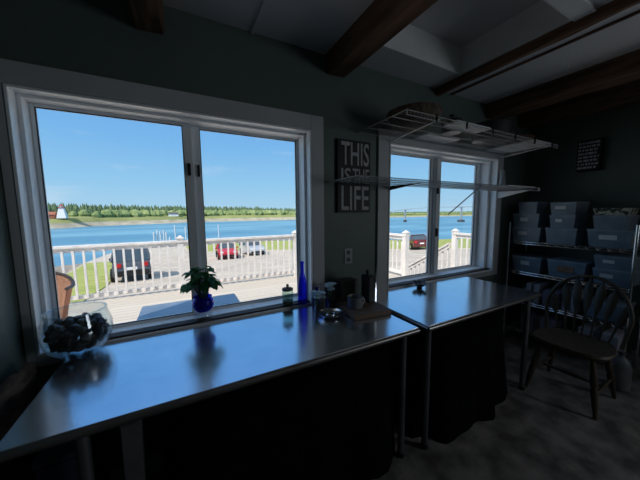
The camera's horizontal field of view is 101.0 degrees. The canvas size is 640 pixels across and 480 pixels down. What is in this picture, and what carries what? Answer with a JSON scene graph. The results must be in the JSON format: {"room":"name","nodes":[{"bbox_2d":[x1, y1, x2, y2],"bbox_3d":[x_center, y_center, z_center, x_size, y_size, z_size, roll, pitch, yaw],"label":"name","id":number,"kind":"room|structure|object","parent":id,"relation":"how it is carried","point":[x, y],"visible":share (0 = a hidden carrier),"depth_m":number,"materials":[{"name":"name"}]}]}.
{"room":"workroom","nodes":[
{"label":"workroom","id":0,"kind":"room"},
{"bbox_2d":[0,163,25,384],"bbox_3d":[-0.300,0.218,-1.018,0.180,2.920,4.850,-4,7,-28],"label":"wall","id":1,"kind":"structure","parent":0,"point":[12,348],"depth_m":1.11,"materials":[{"name":"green paint"}]},
{"bbox_2d":[0,0,531,469],"bbox_3d":[0.515,-0.125,2.238,4.680,2.920,0.180,-4,7,-28],"label":"wall","id":2,"kind":"structure","parent":0,"point":[195,54],"depth_m":1.55,"materials":[{"name":"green paint"}]},
{"bbox_2d":[0,58,324,366],"bbox_3d":[-0.700,-0.130,1.577,1.552,1.342,0.197,-4,7,-28],"label":"window","id":3,"kind":"structure","parent":2,"relation":"in","point":[25,88],"depth_m":1.35,"materials":[{"name":"paint"}]},
{"bbox_2d":[180,265,222,319],"bbox_3d":[-0.699,0.311,1.564,0.230,0.321,0.172,-4,7,-28],"label":"pothos","id":4,"kind":"object","parent":3,"relation":"on","point":[201,303],"visible":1,"depth_m":1.53,"materials":[{"name":"green plant"}]},
{"bbox_2d":[192,294,213,312],"bbox_3d":[-0.696,0.377,1.572,0.124,0.088,0.124,-4,7,-28],"label":"pot","id":5,"kind":"object","parent":4,"relation":"attached to","point":[201,303],"depth_m":1.53,"materials":[{"name":"blue glass"}]},
{"bbox_2d":[282,284,292,304],"bbox_3d":[-0.221,0.371,1.800,0.078,0.144,0.078,-4,7,-28],"label":"glass jar","id":6,"kind":"object","parent":3,"relation":"on","point":[285,289],"visible":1,"depth_m":1.78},
{"bbox_2d":[251,0,267,33],"bbox_3d":[0.713,-1.007,-0.544,0.020,0.008,4.750,-4,7,-28],"label":"trim","id":7,"kind":"structure","parent":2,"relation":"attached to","point":[264,3],"depth_m":1.41,"materials":[{"name":"paint"}]},
{"bbox_2d":[110,320,519,479],"bbox_3d":[0.573,1.166,2.284,4.320,0.100,0.015,-4,7,-28],"label":"baseboard","id":8,"kind":"structure","parent":2,"relation":"attached to","point":[155,462],"depth_m":1.49,"materials":[{"name":"paint"}]},
{"bbox_2d":[344,248,351,263],"bbox_3d":[0.214,0.121,1.996,0.072,0.115,0.008,-4,7,-28],"label":"outlet plate","id":9,"kind":"object","parent":2,"relation":"attached to","point":[347,252],"visible":1,"depth_m":1.99,"materials":[{"name":"plastic"}]},
{"bbox_2d":[336,138,369,212],"bbox_3d":[0.249,-0.465,1.947,0.290,0.520,0.024,-4,7,-28],"label":"wall sign","id":10,"kind":"object","parent":2,"relation":"attached to","point":[352,156],"visible":0.94,"depth_m":1.93,"materials":[{"name":"wood"}]},
{"bbox_2d":[327,175,539,214],"bbox_3d":[1.083,-0.333,2.205,2.143,0.250,0.366,-4,7,-28],"label":"wire shelf","id":11,"kind":"object","parent":2,"relation":"attached to","point":[504,190],"visible":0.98,"depth_m":2.11,"materials":[{"name":"white metal"}]},
{"bbox_3d":[1.808,-0.510,2.573,0.440,0.008,0.310,-4,7,-28],"label":"liner","id":12,"kind":"object","parent":11,"relation":"on","visible":0},
{"bbox_2d":[498,171,505,184],"bbox_3d":[1.901,-0.625,2.748,0.068,0.185,0.067,-4,7,-28],"label":"vase","id":13,"kind":"object","parent":12,"relation":"on","point":[502,181],"visible":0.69,"depth_m":2.73,"materials":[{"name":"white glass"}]},
{"bbox_2d":[376,128,503,291],"bbox_3d":[1.167,-0.247,2.556,1.707,1.339,0.197,-4,7,-28],"label":"window","id":14,"kind":"structure","parent":2,"relation":"in","point":[486,208],"depth_m":2.56,"materials":[{"name":"paint"}]},
{"bbox_2d":[358,109,557,158],"bbox_3d":[1.214,-0.809,2.159,1.867,0.049,0.486,-4,7,-28],"label":"wire shelf","id":15,"kind":"object","parent":2,"relation":"attached to","point":[436,119],"visible":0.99,"depth_m":2.02,"materials":[{"name":"white metal"}]},
{"bbox_2d":[386,102,442,131],"bbox_3d":[0.658,-0.843,1.857,0.378,0.097,0.378,-4,7,-28],"label":"woven basket","id":16,"kind":"object","parent":15,"relation":"on","point":[431,108],"visible":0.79,"depth_m":1.74,"materials":[{"name":"wicker"}]},
{"bbox_2d":[412,133,459,143],"bbox_3d":[0.961,-0.837,2.186,0.380,0.012,0.175,-4,7,-28],"label":"tray","id":17,"kind":"object","parent":15,"relation":"on","point":[429,134],"visible":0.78,"depth_m":2.15,"materials":[{"name":"metal"}]},
{"bbox_2d":[441,114,461,135],"bbox_3d":[0.991,-0.883,2.005,0.176,0.140,0.146,-4,7,-28],"label":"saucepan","id":18,"kind":"object","parent":15,"relation":"on","point":[451,115],"visible":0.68,"depth_m":1.98,"materials":[{"name":"metal"}]},
{"bbox_2d":[443,120,490,132],"bbox_3d":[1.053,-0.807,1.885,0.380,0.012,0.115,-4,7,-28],"label":"basket","id":19,"kind":"object","parent":15,"relation":"on","point":[454,123],"visible":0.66,"depth_m":1.87,"materials":[{"name":"metal"}]},
{"bbox_2d":[471,118,514,145],"bbox_3d":[1.472,-0.939,2.256,0.310,0.190,0.310,1,6,17],"label":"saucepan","id":20,"kind":"object","parent":15,"relation":"on","point":[506,125],"visible":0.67,"depth_m":2.14,"materials":[{"name":"metal"}]},
{"bbox_2d":[484,139,550,153],"bbox_3d":[1.872,-0.879,2.503,0.330,0.012,0.430,-4,7,-28],"label":"tray","id":21,"kind":"object","parent":15,"relation":"on","point":[536,139],"visible":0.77,"depth_m":2.48,"materials":[{"name":"metal"}]},
{"bbox_2d":[505,134,534,144],"bbox_3d":[1.869,-0.921,2.492,0.250,0.075,0.250,-4,7,-28],"label":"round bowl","id":22,"kind":"object","parent":21,"relation":"on","point":[528,136],"visible":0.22,"depth_m":2.40,"materials":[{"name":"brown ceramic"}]},
{"bbox_2d":[451,10,639,94],"bbox_3d":[2.295,-1.106,0.285,0.017,0.012,4.750,-4,7,-28],"label":"trim","id":23,"kind":"structure","parent":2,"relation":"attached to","point":[638,11],"depth_m":1.71,"materials":[{"name":"brown wood"}]},
{"bbox_2d":[148,328,639,479],"bbox_3d":[1.703,1.484,0.168,4.320,0.120,4.850,-4,7,-28],"label":"floor","id":24,"kind":"structure","parent":0,"point":[547,430],"depth_m":1.70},
{"bbox_2d":[0,362,38,479],"bbox_3d":[-1.072,0.932,0.864,0.070,0.890,0.640,-4,7,-28],"label":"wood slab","id":25,"kind":"object","parent":24,"relation":"on","point":[18,390],"visible":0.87,"depth_m":0.98,"materials":[{"name":"brown"}]},
{"bbox_2d":[31,431,110,479],"bbox_3d":[-0.963,1.033,1.067,0.120,0.645,0.350,-4,7,-28],"label":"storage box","id":26,"kind":"object","parent":24,"relation":"on","point":[59,462],"visible":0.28,"depth_m":0.91,"materials":[{"name":"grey plastic"}]},
{"bbox_2d":[119,419,147,479],"bbox_3d":[-0.740,1.021,1.071,0.060,0.664,0.090,-4,7,-28],"label":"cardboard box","id":27,"kind":"object","parent":24,"relation":"on","point":[132,434],"visible":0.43,"depth_m":1.01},
{"bbox_2d":[0,300,419,479],"bbox_3d":[-0.312,0.911,1.408,1.660,0.805,0.637,-4,7,-28],"label":"work table","id":28,"kind":"object","parent":24,"relation":"on","point":[120,383],"visible":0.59,"depth_m":1.12,"materials":[{"name":"silver metal"}]},
{"bbox_2d":[37,303,113,359],"bbox_3d":[-1.137,0.426,1.240,0.264,0.210,0.264,-4,7,-28],"label":"glass bowl","id":29,"kind":"object","parent":28,"relation":"on","point":[102,303],"visible":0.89,"depth_m":1.17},
{"bbox_2d":[47,324,58,331],"bbox_3d":[-1.189,0.393,1.177,0.046,0.036,0.039,3,7,30],"label":"shell","id":30,"kind":"object","parent":29,"relation":"in","point":[50,328],"visible":0.63,"depth_m":1.17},
{"bbox_2d":[54,326,66,333],"bbox_3d":[-1.140,0.395,1.158,0.040,0.042,0.039,-5,7,-36],"label":"shell","id":31,"kind":"object","parent":29,"relation":"in","point":[60,329],"visible":0.96,"depth_m":1.15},
{"bbox_2d":[57,346,68,352],"bbox_3d":[-1.140,0.483,1.173,0.039,0.035,0.052,-1,6,-3],"label":"shell","id":32,"kind":"object","parent":29,"relation":"in","point":[60,349],"visible":0.65,"depth_m":1.15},
{"bbox_2d":[69,324,81,332],"bbox_3d":[-1.090,0.392,1.175,0.050,0.036,0.042,4,7,35],"label":"shell","id":33,"kind":"object","parent":29,"relation":"in","point":[75,328],"visible":1,"depth_m":1.16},
{"bbox_2d":[71,342,83,351],"bbox_3d":[-1.090,0.481,1.186,0.048,0.051,0.039,-3,6,-19],"label":"shell","id":34,"kind":"object","parent":29,"relation":"in","point":[77,346],"visible":0.91,"depth_m":1.17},
{"bbox_2d":[78,338,90,344],"bbox_3d":[-1.066,0.458,1.192,0.048,0.036,0.039,2,6,21],"label":"shell","id":35,"kind":"object","parent":29,"relation":"in","point":[85,341],"visible":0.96,"depth_m":1.18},
{"bbox_2d":[80,334,91,339],"bbox_3d":[-1.060,0.435,1.194,0.041,0.029,0.034,-3,6,-19],"label":"shell","id":36,"kind":"object","parent":35,"relation":"on","point":[82,337],"visible":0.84,"depth_m":1.18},
{"bbox_2d":[81,327,91,335],"bbox_3d":[-1.058,0.413,1.196,0.057,0.042,0.038,4,8,38],"label":"shell","id":37,"kind":"object","parent":36,"relation":"on","point":[87,331],"visible":1,"depth_m":1.18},
{"bbox_2d":[84,319,96,327],"bbox_3d":[-1.061,0.387,1.221,0.043,0.039,0.049,2,6,22],"label":"shell","id":38,"kind":"object","parent":37,"relation":"on","point":[91,323],"visible":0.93,"depth_m":1.21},
{"bbox_2d":[87,338,97,345],"bbox_3d":[-1.065,0.476,1.230,0.051,0.037,0.034,1,6,15],"label":"shell","id":39,"kind":"object","parent":29,"relation":"in","point":[93,342],"visible":0.75,"depth_m":1.22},
{"bbox_2d":[91,334,102,338],"bbox_3d":[-1.050,0.453,1.244,0.045,0.034,0.034,-6,8,-44],"label":"shell","id":40,"kind":"object","parent":29,"relation":"in","point":[93,336],"visible":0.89,"depth_m":1.23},
{"bbox_2d":[93,327,103,335],"bbox_3d":[-1.047,0.430,1.247,0.042,0.043,0.045,-2,6,-12],"label":"shell","id":41,"kind":"object","parent":40,"relation":"on","point":[99,331],"visible":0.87,"depth_m":1.23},
{"bbox_2d":[92,321,103,330],"bbox_3d":[-1.050,0.408,1.250,0.040,0.048,0.044,-2,6,-14],"label":"shell","id":42,"kind":"object","parent":41,"relation":"on","point":[99,324],"visible":0.93,"depth_m":1.24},
{"bbox_3d":[-1.132,0.444,1.196,0.031,0.052,0.041,-35,32,22],"label":"shell","id":43,"kind":"object","parent":29,"relation":"in","visible":0},
{"bbox_2d":[64,319,74,328],"bbox_3d":[-1.139,0.383,1.201,0.032,0.041,0.038,1,6,16],"label":"shell","id":44,"kind":"object","parent":43,"relation":"on","point":[69,322],"visible":0.75,"depth_m":1.19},
{"label":"shell","id":45,"kind":"object","parent":43,"relation":"on","visible":0},
{"bbox_2d":[76,318,86,325],"bbox_3d":[-1.105,0.380,1.224,0.039,0.030,0.042,-6,8,-42],"label":"shell","id":46,"kind":"object","parent":45,"relation":"on","point":[82,321],"visible":0.88,"depth_m":1.22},
{"bbox_2d":[311,290,325,310],"bbox_3d":[-0.008,0.401,1.746,0.095,0.134,0.087,-4,7,-28],"label":"glass","id":47,"kind":"object","parent":28,"relation":"on","point":[317,295],"visible":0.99,"depth_m":1.73,"materials":[{"name":"clear glass"}]},
{"bbox_2d":[324,282,335,306],"bbox_3d":[0.067,0.376,1.805,0.081,0.171,0.082,3,7,32],"label":"glass","id":48,"kind":"object","parent":28,"relation":"on","point":[330,302],"visible":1,"depth_m":1.79,"materials":[{"name":"clear glass"}]},
{"bbox_2d":[318,308,343,318],"bbox_3d":[0.067,0.465,1.655,0.162,0.024,0.162,-4,7,-28],"label":"metal dish","id":49,"kind":"object","parent":28,"relation":"on","point":[329,313],"visible":1,"depth_m":1.67,"materials":[{"name":"metal"}]},
{"bbox_2d":[335,277,357,301],"bbox_3d":[0.193,0.367,1.931,0.146,0.160,0.096,-4,7,-28],"label":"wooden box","id":50,"kind":"object","parent":28,"relation":"on","point":[344,287],"visible":0.84,"depth_m":1.89,"materials":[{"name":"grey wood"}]},
{"bbox_2d":[336,301,390,320],"bbox_3d":[0.281,0.451,1.744,0.270,0.030,0.260,-3,6,-22],"label":"cutting board","id":51,"kind":"object","parent":28,"relation":"on","point":[369,310],"visible":0.74,"depth_m":1.66,"materials":[{"name":"brown wood"}]},
{"bbox_2d":[347,294,364,309],"bbox_3d":[0.228,0.402,1.717,0.106,0.074,0.106,3,7,28],"label":"enamel mug","id":52,"kind":"object","parent":51,"relation":"on","point":[354,301],"visible":1,"depth_m":1.68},
{"bbox_2d":[361,268,376,302],"bbox_3d":[0.338,0.308,1.827,0.062,0.235,0.093,-4,7,-28],"label":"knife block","id":53,"kind":"object","parent":51,"relation":"on","point":[367,280],"visible":0.96,"depth_m":1.80,"materials":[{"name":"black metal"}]},
{"bbox_2d":[389,310,507,443],"bbox_3d":[0.964,0.880,2.039,1.116,0.708,0.649,-4,7,-28],"label":"draped cloth","id":54,"kind":"object","parent":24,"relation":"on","point":[468,370],"visible":0.66,"depth_m":1.73,"materials":[{"name":"fabric"}]},
{"bbox_2d":[374,276,541,449],"bbox_3d":[1.035,0.826,2.106,1.294,0.805,0.652,-4,7,-28],"label":"work table","id":55,"kind":"object","parent":24,"relation":"on","point":[442,303],"visible":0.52,"depth_m":1.92,"materials":[{"name":"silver metal"}]},
{"bbox_2d":[411,280,427,288],"bbox_3d":[0.846,0.383,2.241,0.122,0.053,0.122,-1,6,-5],"label":"bowl","id":56,"kind":"object","parent":55,"relation":"on","point":[419,284],"visible":1,"depth_m":2.24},
{"bbox_2d":[503,222,639,369],"bbox_3d":[2.498,0.490,2.668,0.404,1.330,0.949,-4,7,-28],"label":"wire rack","id":57,"kind":"object","parent":24,"relation":"on","point":[637,230],"visible":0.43,"depth_m":2.41,"materials":[{"name":"silver metal"}]},
{"bbox_2d":[511,227,545,241],"bbox_3d":[2.324,-0.070,2.887,0.300,0.150,0.275,-4,7,-28],"label":"storage bin","id":58,"kind":"object","parent":57,"relation":"on","point":[532,234],"visible":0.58,"depth_m":2.79,"materials":[{"name":"grey plastic"}]},
{"bbox_2d":[512,213,550,227],"bbox_3d":[2.318,-0.217,2.881,0.300,0.145,0.255,-4,7,-28],"label":"storage bin","id":59,"kind":"object","parent":58,"relation":"on","point":[538,220],"visible":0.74,"depth_m":2.79,"materials":[{"name":"grey plastic"}]},
{"bbox_2d":[518,202,547,213],"bbox_3d":[2.287,-0.346,2.838,0.220,0.120,0.180,-4,7,-28],"label":"storage bin","id":60,"kind":"object","parent":59,"relation":"on","point":[524,207],"visible":0.99,"depth_m":2.78,"materials":[{"name":"grey plastic"}]},
{"bbox_2d":[512,253,554,272],"bbox_3d":[2.337,0.250,2.900,0.300,0.160,0.280,-4,7,-28],"label":"storage bin","id":61,"kind":"object","parent":57,"relation":"on","point":[536,263],"visible":0.91,"depth_m":2.82,"materials":[{"name":"grey plastic"}]},
{"bbox_2d":[526,280,550,303],"bbox_3d":[2.360,0.556,2.851,0.262,0.201,0.120,-4,7,-28],"label":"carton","id":62,"kind":"object","parent":57,"relation":"on","point":[539,286],"visible":0.61,"depth_m":2.78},
{"bbox_2d":[520,308,563,331],"bbox_3d":[2.391,0.890,2.832,0.262,0.181,0.300,-4,7,-28],"label":"carton","id":63,"kind":"object","parent":57,"relation":"on","point":[537,317],"visible":0.56,"depth_m":2.78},
{"bbox_2d":[542,287,561,307],"bbox_3d":[2.432,0.590,2.717,0.262,0.161,0.130,-4,7,-28],"label":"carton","id":64,"kind":"object","parent":57,"relation":"on","point":[558,291],"visible":0.37,"depth_m":2.68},
{"bbox_2d":[545,227,590,244],"bbox_3d":[2.460,-0.047,2.630,0.300,0.155,0.250,-4,7,-28],"label":"storage bin","id":65,"kind":"object","parent":57,"relation":"on","point":[571,236],"visible":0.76,"depth_m":2.54,"materials":[{"name":"grey plastic"}]},
{"bbox_2d":[549,215,588,227],"bbox_3d":[2.460,-0.186,2.613,0.300,0.125,0.205,-4,7,-28],"label":"storage bin","id":66,"kind":"object","parent":65,"relation":"on","point":[556,221],"visible":0.97,"depth_m":2.54,"materials":[{"name":"grey plastic"}]},
{"bbox_2d":[550,202,589,214],"bbox_3d":[2.459,-0.310,2.600,0.300,0.125,0.205,-4,7,-28],"label":"storage bin","id":67,"kind":"object","parent":66,"relation":"on","point":[557,208],"visible":1,"depth_m":2.53,"materials":[{"name":"grey plastic"}]},
{"bbox_2d":[547,256,594,280],"bbox_3d":[2.491,0.276,2.610,0.300,0.165,0.300,-4,7,-28],"label":"storage bin","id":68,"kind":"object","parent":57,"relation":"on","point":[565,267],"visible":0.83,"depth_m":2.54,"materials":[{"name":"grey plastic"}]},
{"bbox_2d":[505,318,636,359],"bbox_3d":[2.502,1.007,2.721,0.388,0.032,0.931,-4,7,-28],"label":"wire tray","id":69,"kind":"object","parent":57,"relation":"on","point":[635,351],"depth_m":2.89,"materials":[{"name":"silver metal"}]},
{"bbox_2d":[562,285,584,312],"bbox_3d":[2.502,0.573,2.582,0.262,0.221,0.110,-4,7,-28],"label":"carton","id":70,"kind":"object","parent":57,"relation":"on","point":[570,307],"visible":0.26,"depth_m":2.52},
{"bbox_2d":[508,268,639,292],"bbox_3d":[2.496,0.371,2.656,0.388,0.032,0.931,-4,7,-28],"label":"shelf","id":71,"kind":"object","parent":57,"relation":"on","point":[630,290],"depth_m":2.55,"materials":[{"name":"silver metal"}]},
{"bbox_2d":[510,240,639,253],"bbox_3d":[2.493,0.048,2.622,0.388,0.032,0.931,-4,7,-28],"label":"shelf","id":72,"kind":"object","parent":57,"relation":"on","point":[634,250],"depth_m":2.45,"materials":[{"name":"silver metal"}]},
{"bbox_2d":[522,302,639,329],"bbox_3d":[2.499,0.689,2.688,0.388,0.032,0.931,-4,7,-28],"label":"wire tray","id":73,"kind":"object","parent":57,"relation":"on","point":[625,327],"depth_m":2.40,"materials":[{"name":"silver metal"}]},
{"bbox_2d":[578,321,626,354],"bbox_3d":[2.601,0.919,2.435,0.262,0.201,0.260,-4,7,-28],"label":"carton","id":74,"kind":"object","parent":57,"relation":"on","point":[616,341],"visible":0.39,"depth_m":2.38,"materials":[{"name":"cardboard"}]},
{"bbox_2d":[586,296,636,322],"bbox_3d":[2.625,0.626,2.397,0.300,0.150,0.260,-4,7,-28],"label":"storage bin","id":75,"kind":"object","parent":57,"relation":"on","point":[621,303],"visible":0.24,"depth_m":2.34,"materials":[{"name":"grey plastic"}]},
{"bbox_2d":[586,228,639,248],"bbox_3d":[2.613,-0.019,2.341,0.300,0.155,0.285,-4,7,-28],"label":"storage bin","id":76,"kind":"object","parent":57,"relation":"on","point":[622,239],"visible":0.8,"depth_m":2.26,"materials":[{"name":"grey plastic"}]},
{"bbox_2d":[593,215,639,229],"bbox_3d":[2.611,-0.158,2.329,0.300,0.125,0.220,-4,7,-28],"label":"storage bin","id":77,"kind":"object","parent":76,"relation":"on","point":[606,222],"visible":0.96,"depth_m":2.25,"materials":[{"name":"grey plastic"}]},
{"bbox_2d":[593,208,639,214],"bbox_3d":[2.592,-0.249,2.310,0.260,0.060,0.220,-4,7,-28],"label":"storage bin","id":78,"kind":"object","parent":77,"relation":"on","point":[598,211],"visible":1,"depth_m":2.24,"materials":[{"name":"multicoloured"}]},
{"bbox_2d":[592,267,639,287],"bbox_3d":[2.635,0.318,2.340,0.300,0.135,0.245,-4,7,-28],"label":"storage bin","id":79,"kind":"object","parent":57,"relation":"on","point":[620,278],"visible":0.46,"depth_m":2.25,"materials":[{"name":"grey plastic"}]},
{"bbox_2d":[593,252,639,271],"bbox_3d":[2.634,0.191,2.327,0.300,0.120,0.245,-4,7,-28],"label":"storage bin","id":80,"kind":"object","parent":79,"relation":"on","point":[606,260],"visible":0.88,"depth_m":2.27,"materials":[{"name":"grey plastic"}]},
{"bbox_2d":[525,275,634,420],"bbox_3d":[2.014,0.761,2.082,0.506,0.926,0.532,-4,7,-30],"label":"chair","id":81,"kind":"object","parent":24,"relation":"on","point":[581,345],"visible":0.99,"depth_m":2.07,"materials":[{"name":"brown wood"}]},
{"bbox_2d":[612,350,632,391],"bbox_3d":[2.446,1.057,2.151,0.130,0.310,0.129,-4,7,-28],"label":"plastic jug","id":82,"kind":"object","parent":24,"relation":"on","point":[622,366],"visible":0.86,"depth_m":2.11,"materials":[{"name":"plastic"}]},
{"bbox_2d":[163,0,639,103],"bbox_3d":[1.677,-1.214,-0.110,4.320,0.295,4.850,-4,7,-28],"label":"ceiling","id":83,"kind":"structure","parent":0,"point":[313,25],"depth_m":1.67,"materials":[{"name":"paint"}]},
{"bbox_2d":[127,0,163,34],"bbox_3d":[0.279,-0.903,-0.821,0.146,0.151,4.848,-4,7,-28],"label":"ceiling beam","id":84,"kind":"structure","parent":83,"relation":"attached to","point":[146,15],"depth_m":1.21,"materials":[{"name":"brown wood"}]},
{"bbox_2d":[325,0,437,77],"bbox_3d":[1.237,-0.976,-0.320,0.172,0.126,4.848,-4,7,-28],"label":"ceiling beam","id":85,"kind":"structure","parent":83,"relation":"attached to","point":[382,20],"depth_m":1.41,"materials":[{"name":"brown wood"}]},
{"bbox_2d":[382,0,570,74],"bbox_3d":[0.880,-1.328,1.558,0.830,0.195,0.670,-4,7,-28],"label":"trim","id":86,"kind":"structure","parent":83,"relation":"attached to","point":[541,17],"depth_m":1.79,"materials":[{"name":"paint"}]},
{"bbox_2d":[435,0,639,95],"bbox_3d":[2.152,-1.069,0.156,0.081,0.056,4.848,-4,7,-28],"label":"ceiling beam","id":87,"kind":"structure","parent":83,"relation":"attached to","point":[613,7],"depth_m":1.60,"materials":[{"name":"brown wood"}]},
{"bbox_2d":[485,49,639,118],"bbox_3d":[2.868,-1.075,0.535,0.222,0.136,4.848,-4,7,-28],"label":"ceiling beam","id":88,"kind":"structure","parent":83,"relation":"attached to","point":[625,68],"depth_m":2.07,"materials":[{"name":"brown wood"}]},
{"bbox_2d":[545,0,596,21],"bbox_3d":[1.036,-1.189,1.217,0.895,0.014,0.090,-4,7,-28],"label":"trim","id":89,"kind":"structure","parent":83,"relation":"attached to","point":[574,10],"depth_m":1.36,"materials":[{"name":"paint"}]},
{"bbox_2d":[517,79,639,128],"bbox_3d":[3.416,-1.110,0.823,0.280,0.136,4.848,-4,7,-28],"label":"ceiling beam","id":90,"kind":"structure","parent":83,"relation":"attached to","point":[626,94],"depth_m":2.44,"materials":[{"name":"brown wood"}]},
{"bbox_2d":[519,103,639,356],"bbox_3d":[3.679,-0.035,1.067,0.180,2.920,4.850,-4,7,-28],"label":"wall","id":91,"kind":"structure","parent":0,"point":[552,170],"depth_m":2.66,"materials":[{"name":"green paint"}]},
{"bbox_2d":[519,323,639,368],"bbox_3d":[3.609,1.254,1.148,0.015,0.100,4.835,-4,7,-28],"label":"baseboard","id":92,"kind":"structure","parent":91,"relation":"attached to","point":[626,355],"depth_m":2.46,"materials":[{"name":"paint"}]},
{"bbox_2d":[575,137,604,171],"bbox_3d":[2.675,-0.838,2.615,0.072,0.300,0.176,-4,7,-28],"label":"wall plaque","id":93,"kind":"object","parent":91,"relation":"attached to","point":[590,152],"visible":1,"depth_m":2.59,"materials":[{"name":"wood"}]},
{"label":"outside","id":94,"kind":"structure","parent":0,"visible":0},
{"bbox_2d":[49,214,471,228],"bbox_3d":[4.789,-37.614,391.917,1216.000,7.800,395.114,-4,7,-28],"label":"land","id":95,"kind":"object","parent":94,"point":[79,221],"visible":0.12,"depth_m":183.24,"materials":[{"name":"plant"}]},
{"bbox_2d":[48,212,56,218],"bbox_3d":[-140.994,-12.988,137.550,5.200,3.500,4.600,-4,7,-28],"label":"house","id":96,"kind":"structure","parent":95,"relation":"on","point":[51,214],"depth_m":136.85,"materials":[{"name":"orange"}]},
{"bbox_2d":[56,205,67,217],"bbox_3d":[-135.947,-15.084,138.885,3.800,7.300,3.800,-4,7,-28],"label":"lighthouse","id":97,"kind":"object","parent":95,"relation":"on","point":[61,213],"visible":1,"depth_m":137.89,"materials":[{"name":"paint"}]},
{"bbox_2d":[48,203,471,215],"bbox_3d":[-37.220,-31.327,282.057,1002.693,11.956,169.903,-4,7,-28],"label":"forest","id":98,"kind":"object","parent":95,"relation":"on","point":[51,208],"visible":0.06,"depth_m":209.85,"materials":[{"name":"plant"}]},
{"bbox_2d":[68,209,471,217],"bbox_3d":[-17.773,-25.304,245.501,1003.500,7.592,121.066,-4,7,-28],"label":"bushes","id":99,"kind":"object","parent":95,"relation":"on","point":[104,213],"visible":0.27,"depth_m":208.47,"materials":[{"name":"plant"}]},
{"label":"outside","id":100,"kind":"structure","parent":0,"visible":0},
{"bbox_2d":[50,216,471,266],"bbox_3d":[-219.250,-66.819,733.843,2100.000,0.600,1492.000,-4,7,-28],"label":"bay water","id":101,"kind":"structure","parent":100,"point":[414,225],"depth_m":99.25,"materials":[{"name":"liquid"}]},
{"bbox_2d":[395,206,471,221],"bbox_3d":[106.564,-15.232,156.000,152.392,9.749,143.316,-4,7,-28],"label":"bridge","id":102,"kind":"structure","parent":101,"relation":"in","point":[461,207],"depth_m":161.92,"materials":[{"name":"concrete"}]},
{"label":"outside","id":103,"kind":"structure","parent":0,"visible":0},
{"bbox_2d":[55,246,469,300],"bbox_3d":[-6.015,2.495,33.355,100.000,8.215,60.100,-4,7,-28],"label":"ground","id":104,"kind":"structure","parent":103,"point":[415,254],"depth_m":16.16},
{"bbox_2d":[67,262,111,301],"bbox_3d":[-14.783,2.070,16.052,6.100,2.192,23.300,-4,7,-28],"label":"grass bank","id":105,"kind":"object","parent":104,"relation":"on","point":[100,265],"visible":0.28,"depth_m":14.36,"materials":[{"name":"plant"}]},
{"bbox_2d":[109,248,151,281],"bbox_3d":[-9.667,1.119,13.531,1.901,1.928,4.059,-5,7,-36],"label":"car","id":106,"kind":"object","parent":104,"relation":"on","point":[137,252],"visible":0.66,"depth_m":12.03,"materials":[{"name":"paint"}]},
{"bbox_2d":[215,243,237,259],"bbox_3d":[-9.091,1.017,25.559,2.050,1.558,4.297,-3,6,-25],"label":"car","id":107,"kind":"object","parent":104,"relation":"on","point":[231,245],"visible":0.82,"depth_m":24.17,"materials":[{"name":"red paint"}]},
{"bbox_2d":[239,242,264,254],"bbox_3d":[-7.361,0.738,28.268,2.000,1.732,4.396,-4,7,-32],"label":"car","id":108,"kind":"object","parent":104,"relation":"on","point":[244,245],"visible":0.71,"depth_m":27.19,"materials":[{"name":"silver metal"}]},
{"bbox_2d":[186,238,470,251],"bbox_3d":[6.060,0.478,37.804,73.678,4.034,29.566,1,6,18],"label":"grass bank","id":109,"kind":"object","parent":104,"relation":"on","point":[442,242],"visible":0.12,"depth_m":36.81,"materials":[{"name":"plant"}]},
{"bbox_2d":[409,234,426,249],"bbox_3d":[8.418,0.167,23.382,1.718,1.511,3.575,0,6,2],"label":"car","id":110,"kind":"object","parent":109,"relation":"on","point":[416,240],"visible":0.59,"depth_m":22.12,"materials":[{"name":"red paint"}]},
{"bbox_3d":[2.290,1.190,7.296,1.160,0.748,1.900,-4,7,-28],"label":"stairs","id":111,"kind":"structure","parent":104,"relation":"on","visible":0},
{"bbox_2d":[395,243,450,274],"bbox_3d":[2.851,0.942,7.513,0.140,1.910,1.800,-4,7,-28],"label":"deck railing","id":112,"kind":"object","parent":111,"relation":"attached to","point":[443,248],"visible":0.28,"depth_m":7.28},
{"bbox_3d":[-6.548,1.639,3.414,0.140,0.695,0.140,-4,7,-28],"label":"pillar","id":113,"kind":"structure","parent":104,"relation":"on","visible":0},
{"bbox_2d":[68,271,400,324],"bbox_3d":[-1.117,1.157,3.998,10.600,0.040,4.220,-4,7,-28],"label":"floor","id":114,"kind":"structure","parent":113,"relation":"on","point":[127,308],"depth_m":4.88,"materials":[{"name":"wood"}]},
{"bbox_2d":[55,271,75,325],"bbox_3d":[-2.152,0.811,1.947,0.583,1.096,0.523,-5,8,-40],"label":"patio chair","id":115,"kind":"object","parent":114,"relation":"on","point":[65,283],"visible":0.22,"depth_m":2.13,"materials":[{"name":"brown wood"}]},
{"bbox_2d":[52,230,296,300],"bbox_3d":[-2.688,0.451,5.379,9.018,1.110,0.140,-4,7,-28],"label":"deck railing","id":116,"kind":"object","parent":114,"relation":"on","point":[179,243],"visible":0.47,"depth_m":5.14,"materials":[{"name":"wood"}]},
{"bbox_2d":[137,293,239,319],"bbox_3d":[-0.944,0.925,2.010,0.690,0.825,0.510,-4,7,-28],"label":"patio table","id":117,"kind":"object","parent":114,"relation":"on","point":[152,311],"visible":0.34,"depth_m":2.01,"materials":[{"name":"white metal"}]},
{"bbox_2d":[389,230,409,275],"bbox_3d":[1.687,0.269,6.739,0.140,1.110,1.458,-4,7,-28],"label":"deck railing","id":118,"kind":"object","parent":114,"relation":"on","point":[404,269],"visible":0.48,"depth_m":6.18,"materials":[{"name":"wood"}]},
{"bbox_2d":[450,229,470,267],"bbox_3d":[3.864,0.364,5.617,0.140,1.110,2.318,-4,7,-28],"label":"deck railing","id":119,"kind":"object","parent":114,"relation":"on","point":[456,235],"visible":0.23,"depth_m":6.49,"materials":[{"name":"wood"}]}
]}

